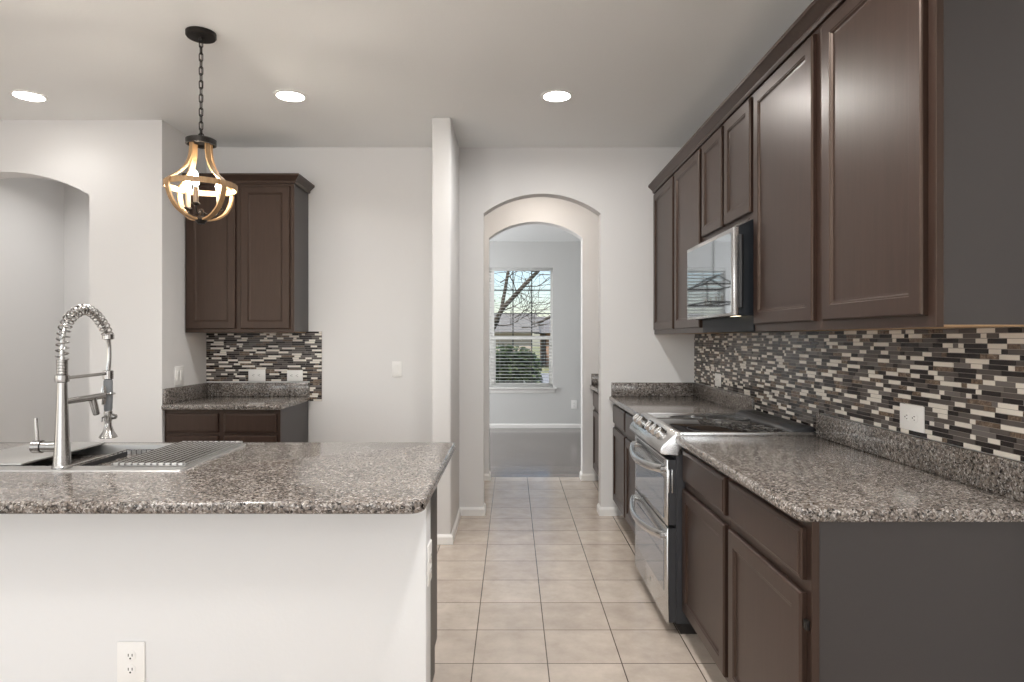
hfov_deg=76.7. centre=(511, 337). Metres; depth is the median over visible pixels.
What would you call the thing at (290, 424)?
base cabinet
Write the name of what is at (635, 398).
countertop
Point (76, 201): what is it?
wall
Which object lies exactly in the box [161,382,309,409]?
countertop
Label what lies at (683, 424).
cooktop
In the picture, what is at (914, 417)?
receptacle
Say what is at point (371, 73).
ceiling
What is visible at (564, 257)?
wall
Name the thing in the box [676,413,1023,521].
countertop
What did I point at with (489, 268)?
window blind
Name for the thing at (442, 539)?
baseboard
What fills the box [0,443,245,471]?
sink
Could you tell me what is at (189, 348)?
wall
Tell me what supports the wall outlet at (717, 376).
attached to the backsplash at (969, 382)
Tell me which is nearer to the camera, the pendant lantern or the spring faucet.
the spring faucet
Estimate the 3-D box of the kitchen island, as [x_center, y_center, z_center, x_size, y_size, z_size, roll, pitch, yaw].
[-1.498,0.903,2.308,2.505,0.862,0.742,0,0,0]
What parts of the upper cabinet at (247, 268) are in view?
door, crown trim, door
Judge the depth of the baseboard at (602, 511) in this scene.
4.85 m
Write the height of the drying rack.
0.012 m
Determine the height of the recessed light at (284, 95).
0.007 m
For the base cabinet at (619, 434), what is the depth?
4.60 m
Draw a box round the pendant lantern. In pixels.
[163,26,237,224]
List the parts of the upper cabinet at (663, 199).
door, frame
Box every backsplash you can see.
[206,331,321,400]
[694,327,1023,461]
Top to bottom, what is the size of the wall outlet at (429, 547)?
0.122 m
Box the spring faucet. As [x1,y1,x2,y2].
[29,304,117,469]
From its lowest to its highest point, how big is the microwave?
0.498 m
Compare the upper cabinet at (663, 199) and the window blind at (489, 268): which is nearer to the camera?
the upper cabinet at (663, 199)
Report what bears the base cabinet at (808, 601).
on the floor
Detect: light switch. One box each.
[175,366,183,384]
[392,361,401,376]
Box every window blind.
[489,268,490,386]
[492,268,551,386]
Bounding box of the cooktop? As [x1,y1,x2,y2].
[648,413,815,435]
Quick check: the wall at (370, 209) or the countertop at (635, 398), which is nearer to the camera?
the countertop at (635, 398)
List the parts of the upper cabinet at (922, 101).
door, frame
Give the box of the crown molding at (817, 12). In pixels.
[648,0,844,193]
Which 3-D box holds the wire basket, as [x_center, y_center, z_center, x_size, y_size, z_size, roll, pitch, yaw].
[-1.459,0.547,2.408,0.187,0.201,0.388,0,0,0]
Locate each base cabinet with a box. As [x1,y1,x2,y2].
[165,401,307,441]
[593,391,598,475]
[613,404,626,517]
[625,412,635,533]
[682,449,730,681]
[728,478,1023,681]
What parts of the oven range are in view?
knob, door handle, door handle, knob, door glass, door glass, oven door, oven door, knob, control panel, knob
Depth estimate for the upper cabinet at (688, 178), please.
3.96 m
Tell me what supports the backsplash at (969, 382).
attached to the wall at (994, 327)
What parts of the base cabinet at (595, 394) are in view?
drawer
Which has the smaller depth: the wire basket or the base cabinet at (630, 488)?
the wire basket
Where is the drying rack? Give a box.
[111,441,242,465]
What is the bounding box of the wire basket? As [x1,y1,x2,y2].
[72,449,154,465]
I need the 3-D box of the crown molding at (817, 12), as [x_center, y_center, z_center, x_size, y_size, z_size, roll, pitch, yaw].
[1.200,-1.115,3.224,0.352,0.062,3.279,0,0,0]
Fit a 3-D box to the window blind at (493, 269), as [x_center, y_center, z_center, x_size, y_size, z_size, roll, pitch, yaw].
[0.149,-0.159,9.617,0.899,1.765,0.050,0,0,0]
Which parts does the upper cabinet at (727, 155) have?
door, door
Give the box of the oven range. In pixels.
[629,409,815,633]
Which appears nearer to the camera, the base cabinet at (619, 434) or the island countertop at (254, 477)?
the island countertop at (254, 477)
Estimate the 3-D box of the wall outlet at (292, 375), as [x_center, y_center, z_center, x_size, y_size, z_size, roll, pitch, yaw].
[-1.628,0.282,4.852,0.118,0.082,0.008,0,0,0]
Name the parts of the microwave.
door glass, door, trim, edge handle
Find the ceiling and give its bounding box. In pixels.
[0,0,812,240]
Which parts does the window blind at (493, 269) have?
head rail, rail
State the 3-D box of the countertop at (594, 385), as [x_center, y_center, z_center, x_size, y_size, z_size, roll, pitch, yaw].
[1.053,0.403,5.522,0.646,0.138,1.073,0,0,0]
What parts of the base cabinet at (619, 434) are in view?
drawer, frame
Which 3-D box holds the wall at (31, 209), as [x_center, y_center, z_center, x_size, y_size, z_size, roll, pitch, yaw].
[-3.970,-0.049,5.069,0.160,2.766,1.343,0,0,0]
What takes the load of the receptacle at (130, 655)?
attached to the wall outlet at (130, 655)
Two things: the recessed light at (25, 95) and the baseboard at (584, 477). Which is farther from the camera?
the baseboard at (584, 477)
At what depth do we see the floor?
3.42 m
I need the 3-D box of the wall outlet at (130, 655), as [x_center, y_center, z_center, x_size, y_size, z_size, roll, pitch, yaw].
[-1.146,0.975,1.946,0.084,0.122,0.008,0,0,0]
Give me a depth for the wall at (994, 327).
2.26 m
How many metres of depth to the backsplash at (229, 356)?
4.86 m
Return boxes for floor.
[433,428,726,681]
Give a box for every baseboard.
[437,503,485,544]
[484,471,490,480]
[489,424,580,427]
[580,471,596,480]
[597,503,616,515]
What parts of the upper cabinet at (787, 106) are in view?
door, frame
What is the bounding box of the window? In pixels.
[489,268,556,392]
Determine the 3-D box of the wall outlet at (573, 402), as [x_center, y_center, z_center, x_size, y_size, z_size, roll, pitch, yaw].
[0.919,0.986,9.586,0.085,0.130,0.008,0,0,0]
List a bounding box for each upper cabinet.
[182,173,314,332]
[653,172,717,333]
[674,144,703,333]
[702,92,754,240]
[753,25,901,331]
[821,0,1023,329]
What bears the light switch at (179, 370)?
attached to the wall at (189, 348)
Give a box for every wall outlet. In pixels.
[117,642,144,681]
[248,369,265,380]
[287,370,302,380]
[427,539,431,586]
[571,400,576,408]
[715,373,720,386]
[900,403,924,432]
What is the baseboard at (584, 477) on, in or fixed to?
attached to the wall at (575, 219)
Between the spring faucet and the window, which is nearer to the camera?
the spring faucet
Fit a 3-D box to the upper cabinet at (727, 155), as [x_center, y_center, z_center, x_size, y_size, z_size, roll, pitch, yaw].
[1.214,-0.815,3.230,0.325,0.574,0.760,0,0,0]
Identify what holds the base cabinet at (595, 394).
on the floor
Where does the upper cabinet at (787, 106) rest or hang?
attached to the wall at (994, 327)
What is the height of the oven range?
0.934 m
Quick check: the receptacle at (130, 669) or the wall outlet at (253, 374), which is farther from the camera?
the wall outlet at (253, 374)
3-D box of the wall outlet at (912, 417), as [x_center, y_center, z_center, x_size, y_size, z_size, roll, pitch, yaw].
[1.365,0.272,2.210,0.008,0.088,0.132,0,0,0]
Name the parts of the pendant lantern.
bulb, candle arm, candle arm, bulb, chain, bulb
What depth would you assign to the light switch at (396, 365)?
4.86 m
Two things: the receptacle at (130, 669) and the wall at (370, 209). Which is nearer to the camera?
the receptacle at (130, 669)
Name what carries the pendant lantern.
hanging from the ceiling
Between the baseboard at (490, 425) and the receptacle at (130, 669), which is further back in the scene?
the baseboard at (490, 425)
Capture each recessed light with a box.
[8,90,48,101]
[273,90,306,101]
[541,90,572,101]
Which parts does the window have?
sash, sill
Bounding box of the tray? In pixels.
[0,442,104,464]
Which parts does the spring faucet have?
lever handle, valve stem, pot filler spout, brace arm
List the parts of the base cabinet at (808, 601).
door, drawer, frame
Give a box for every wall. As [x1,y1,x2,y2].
[0,120,173,441]
[0,178,63,441]
[64,183,88,441]
[174,128,205,386]
[206,148,693,514]
[432,117,458,533]
[484,197,598,479]
[489,241,580,423]
[695,327,1021,461]
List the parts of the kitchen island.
panel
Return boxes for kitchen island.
[0,487,436,681]
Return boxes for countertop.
[0,442,455,513]
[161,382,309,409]
[590,374,598,392]
[609,382,754,415]
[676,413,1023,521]
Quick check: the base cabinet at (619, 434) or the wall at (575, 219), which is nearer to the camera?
the base cabinet at (619, 434)
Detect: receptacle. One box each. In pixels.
[125,650,135,660]
[125,664,135,674]
[904,412,909,421]
[911,414,917,422]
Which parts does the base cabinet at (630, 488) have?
drawer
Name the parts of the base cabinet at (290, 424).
door, drawer, frame, drawer, door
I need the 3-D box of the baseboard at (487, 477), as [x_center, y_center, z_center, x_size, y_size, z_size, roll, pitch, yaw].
[-0.301,1.302,5.592,0.197,0.063,1.216,0,0,0]
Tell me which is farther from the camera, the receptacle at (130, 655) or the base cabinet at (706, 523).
the base cabinet at (706, 523)
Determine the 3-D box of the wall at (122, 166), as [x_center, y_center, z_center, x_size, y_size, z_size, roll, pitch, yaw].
[-3.898,-0.049,4.322,3.203,2.766,0.150,0,0,0]
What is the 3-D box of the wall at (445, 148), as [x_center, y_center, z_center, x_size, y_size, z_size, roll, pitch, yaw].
[-0.458,-0.049,4.527,0.125,2.766,0.674,0,0,0]
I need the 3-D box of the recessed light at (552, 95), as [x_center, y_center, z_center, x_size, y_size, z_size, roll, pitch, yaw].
[0.266,-1.428,3.826,0.192,0.007,0.192,0,0,0]
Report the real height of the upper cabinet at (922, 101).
1.074 m
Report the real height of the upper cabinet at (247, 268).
1.108 m

